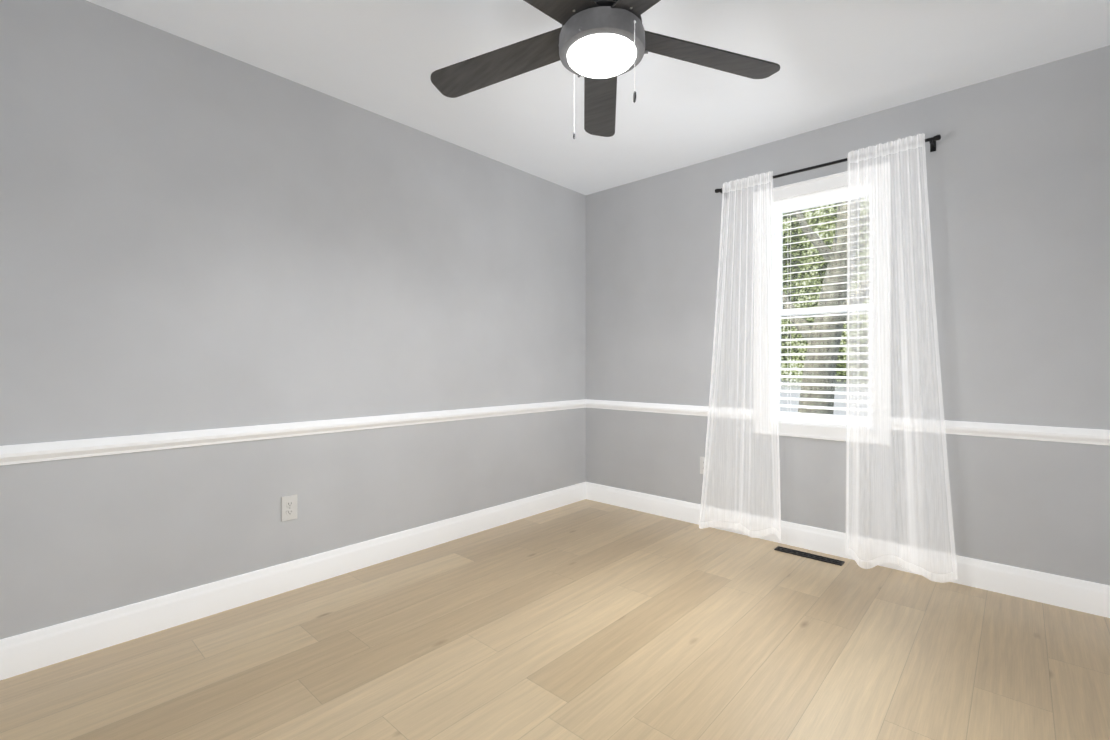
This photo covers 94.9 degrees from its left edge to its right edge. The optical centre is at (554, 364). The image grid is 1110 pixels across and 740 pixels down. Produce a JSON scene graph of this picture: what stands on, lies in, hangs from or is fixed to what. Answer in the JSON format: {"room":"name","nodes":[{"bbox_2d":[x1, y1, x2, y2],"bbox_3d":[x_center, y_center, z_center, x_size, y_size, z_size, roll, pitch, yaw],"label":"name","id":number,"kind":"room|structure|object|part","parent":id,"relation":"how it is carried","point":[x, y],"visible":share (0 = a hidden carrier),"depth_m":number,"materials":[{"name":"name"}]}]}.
{"room":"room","nodes":[
{"label":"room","id":0,"kind":"room"},
{"bbox_2d":[0,0,585,639],"bbox_3d":[-1.054,-0.143,2.790,0.150,2.440,4.000,0,0,42],"label":"wall","id":1,"kind":"structure","parent":0,"point":[194,236],"depth_m":2.28,"materials":[{"name":"grey paint"}]},
{"bbox_2d":[281,494,296,521],"bbox_3d":[-1.268,0.685,2.436,0.009,0.115,0.070,0,0,42],"label":"outlet","id":2,"kind":"object","parent":1,"relation":"attached to","point":[288,507],"visible":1,"depth_m":2.43,"materials":[{"name":"white plastic"}]},
{"bbox_2d":[0,482,587,679],"bbox_3d":[-0.993,1.010,2.734,0.015,0.134,3.700,0,0,42],"label":"baseboard","id":3,"kind":"structure","parent":1,"relation":"attached to","point":[36,649],"depth_m":2.26,"materials":[{"name":"white wood"}]},
{"bbox_2d":[0,399,587,464],"bbox_3d":[-0.987,0.312,2.729,0.030,0.066,3.700,0,0,42],"label":"trim","id":4,"kind":"structure","parent":1,"relation":"attached to","point":[33,452],"depth_m":2.26,"materials":[{"name":"white wood"}]},
{"bbox_2d":[0,499,1109,739],"bbox_3d":[0.107,1.127,1.732,3.290,0.100,4.000,0,0,42],"label":"floor","id":5,"kind":"structure","parent":0,"point":[584,619],"depth_m":1.88,"materials":[{"name":"brown wood"}]},
{"bbox_2d":[774,546,844,565],"bbox_3d":[1.426,1.075,2.869,0.350,0.005,0.068,0,0,42],"label":"floor vent","id":6,"kind":"object","parent":5,"relation":"in","point":[812,556],"visible":1,"depth_m":2.86,"materials":[{"name":"black metal"}]},
{"bbox_2d":[86,0,1109,194],"bbox_3d":[0.107,-1.413,1.733,3.290,0.100,4.000,0,0,42],"label":"ceiling","id":7,"kind":"structure","parent":0,"point":[838,61],"depth_m":2.29,"materials":[{"name":"white paint"}]},
{"bbox_2d":[431,0,779,138],"bbox_3d":[0.129,-1.079,1.652,1.260,0.569,1.216,0,0,42],"label":"ceiling fan","id":8,"kind":"object","parent":7,"relation":"hanging from","point":[599,46],"visible":1,"depth_m":1.74,"materials":[{"name":"brown metal"}]},
{"bbox_3d":[0.155,-1.007,1.689,0.230,0.048,0.230,0,0,42],"label":"light glass","id":9,"kind":"part","parent":8,"relation":"part of","materials":[{"name":"white glass"}]},
{"bbox_2d":[586,45,1109,584],"bbox_3d":[1.403,-0.143,3.156,2.990,2.440,0.150,0,0,42],"label":"wall","id":10,"kind":"structure","parent":0,"point":[1018,179],"depth_m":2.53,"materials":[{"name":"grey paint"}]},
{"bbox_2d":[588,399,753,419],"bbox_3d":[0.762,0.312,3.618,1.300,0.066,0.030,0,0,42],"label":"trim","id":11,"kind":"structure","parent":10,"relation":"attached to","point":[601,404],"depth_m":3.60,"materials":[{"name":"white wood"}]},
{"bbox_2d":[700,456,709,474],"bbox_3d":[1.003,0.677,3.413,0.070,0.115,0.009,0,0,42],"label":"outlet","id":12,"kind":"object","parent":10,"relation":"attached to","point":[702,459],"visible":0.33,"depth_m":3.42,"materials":[{"name":"white plastic"}]},
{"bbox_2d":[754,162,890,444],"bbox_3d":[1.558,-0.323,2.992,0.720,1.500,0.164,0,0,42],"label":"window","id":13,"kind":"structure","parent":10,"relation":"in","point":[824,429],"depth_m":2.98,"materials":[{"name":"white"}]},
{"bbox_3d":[1.585,-0.002,3.021,0.546,0.683,0.025,0,0,42],"label":"sash","id":14,"kind":"part","parent":13,"relation":"part of","materials":[{"name":"white"}]},
{"bbox_3d":[1.603,-0.644,3.041,0.546,0.683,0.025,0,0,42],"label":"sash","id":15,"kind":"part","parent":13,"relation":"part of","materials":[{"name":"white"}]},
{"bbox_3d":[1.585,-0.002,3.021,0.476,0.613,0.004,0,0,42],"label":"sash glass","id":16,"kind":"part","parent":13,"relation":"part of","materials":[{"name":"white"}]},
{"bbox_3d":[1.603,-0.644,3.041,0.476,0.613,0.004,0,0,42],"label":"sash glass","id":17,"kind":"part","parent":13,"relation":"part of","materials":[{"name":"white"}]},
{"bbox_2d":[699,133,957,582],"bbox_3d":[1.438,-0.051,2.874,1.310,2.199,0.220,0,0,42],"label":"curtain","id":18,"kind":"object","parent":10,"relation":"attached to","point":[909,143],"visible":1,"depth_m":2.66,"materials":[{"name":"white fabric"}]},
{"bbox_3d":[1.485,-1.115,2.914,1.163,0.070,0.098,0,0,42],"label":"rod","id":19,"kind":"part","parent":18,"relation":"part of","materials":[{"name":"black metal"}]},
{"bbox_2d":[588,482,1109,617],"bbox_3d":[1.351,1.010,3.091,2.940,0.134,0.015,0,0,42],"label":"baseboard","id":20,"kind":"structure","parent":10,"relation":"attached to","point":[1056,590],"depth_m":2.61,"materials":[{"name":"white wood"}]},
{"bbox_2d":[890,417,1109,445],"bbox_3d":[2.093,0.312,2.406,0.860,0.066,0.030,0,0,42],"label":"trim","id":21,"kind":"structure","parent":10,"relation":"attached to","point":[1014,431],"depth_m":2.35,"materials":[{"name":"white wood"}]},
{"label":"outside","id":22,"kind":"structure","parent":0,"visible":0},
{"bbox_3d":[3.346,2.628,8.994,26.000,0.100,10.600,0,0,42],"label":"ground","id":23,"kind":"structure","parent":22,"visible":0},
{"bbox_2d":[783,199,868,413],"bbox_3d":[3.776,-0.272,6.528,3.730,5.712,0.782,0,0,42],"label":"tree","id":24,"kind":"object","parent":23,"relation":"on","point":[827,257],"depth_m":6.63,"materials":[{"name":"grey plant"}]},
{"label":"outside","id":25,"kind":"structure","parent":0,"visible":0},
{"bbox_2d":[781,197,868,415],"bbox_3d":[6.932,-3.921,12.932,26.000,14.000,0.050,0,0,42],"label":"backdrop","id":26,"kind":"structure","parent":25,"point":[797,268],"depth_m":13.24,"materials":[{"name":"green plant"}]}
]}

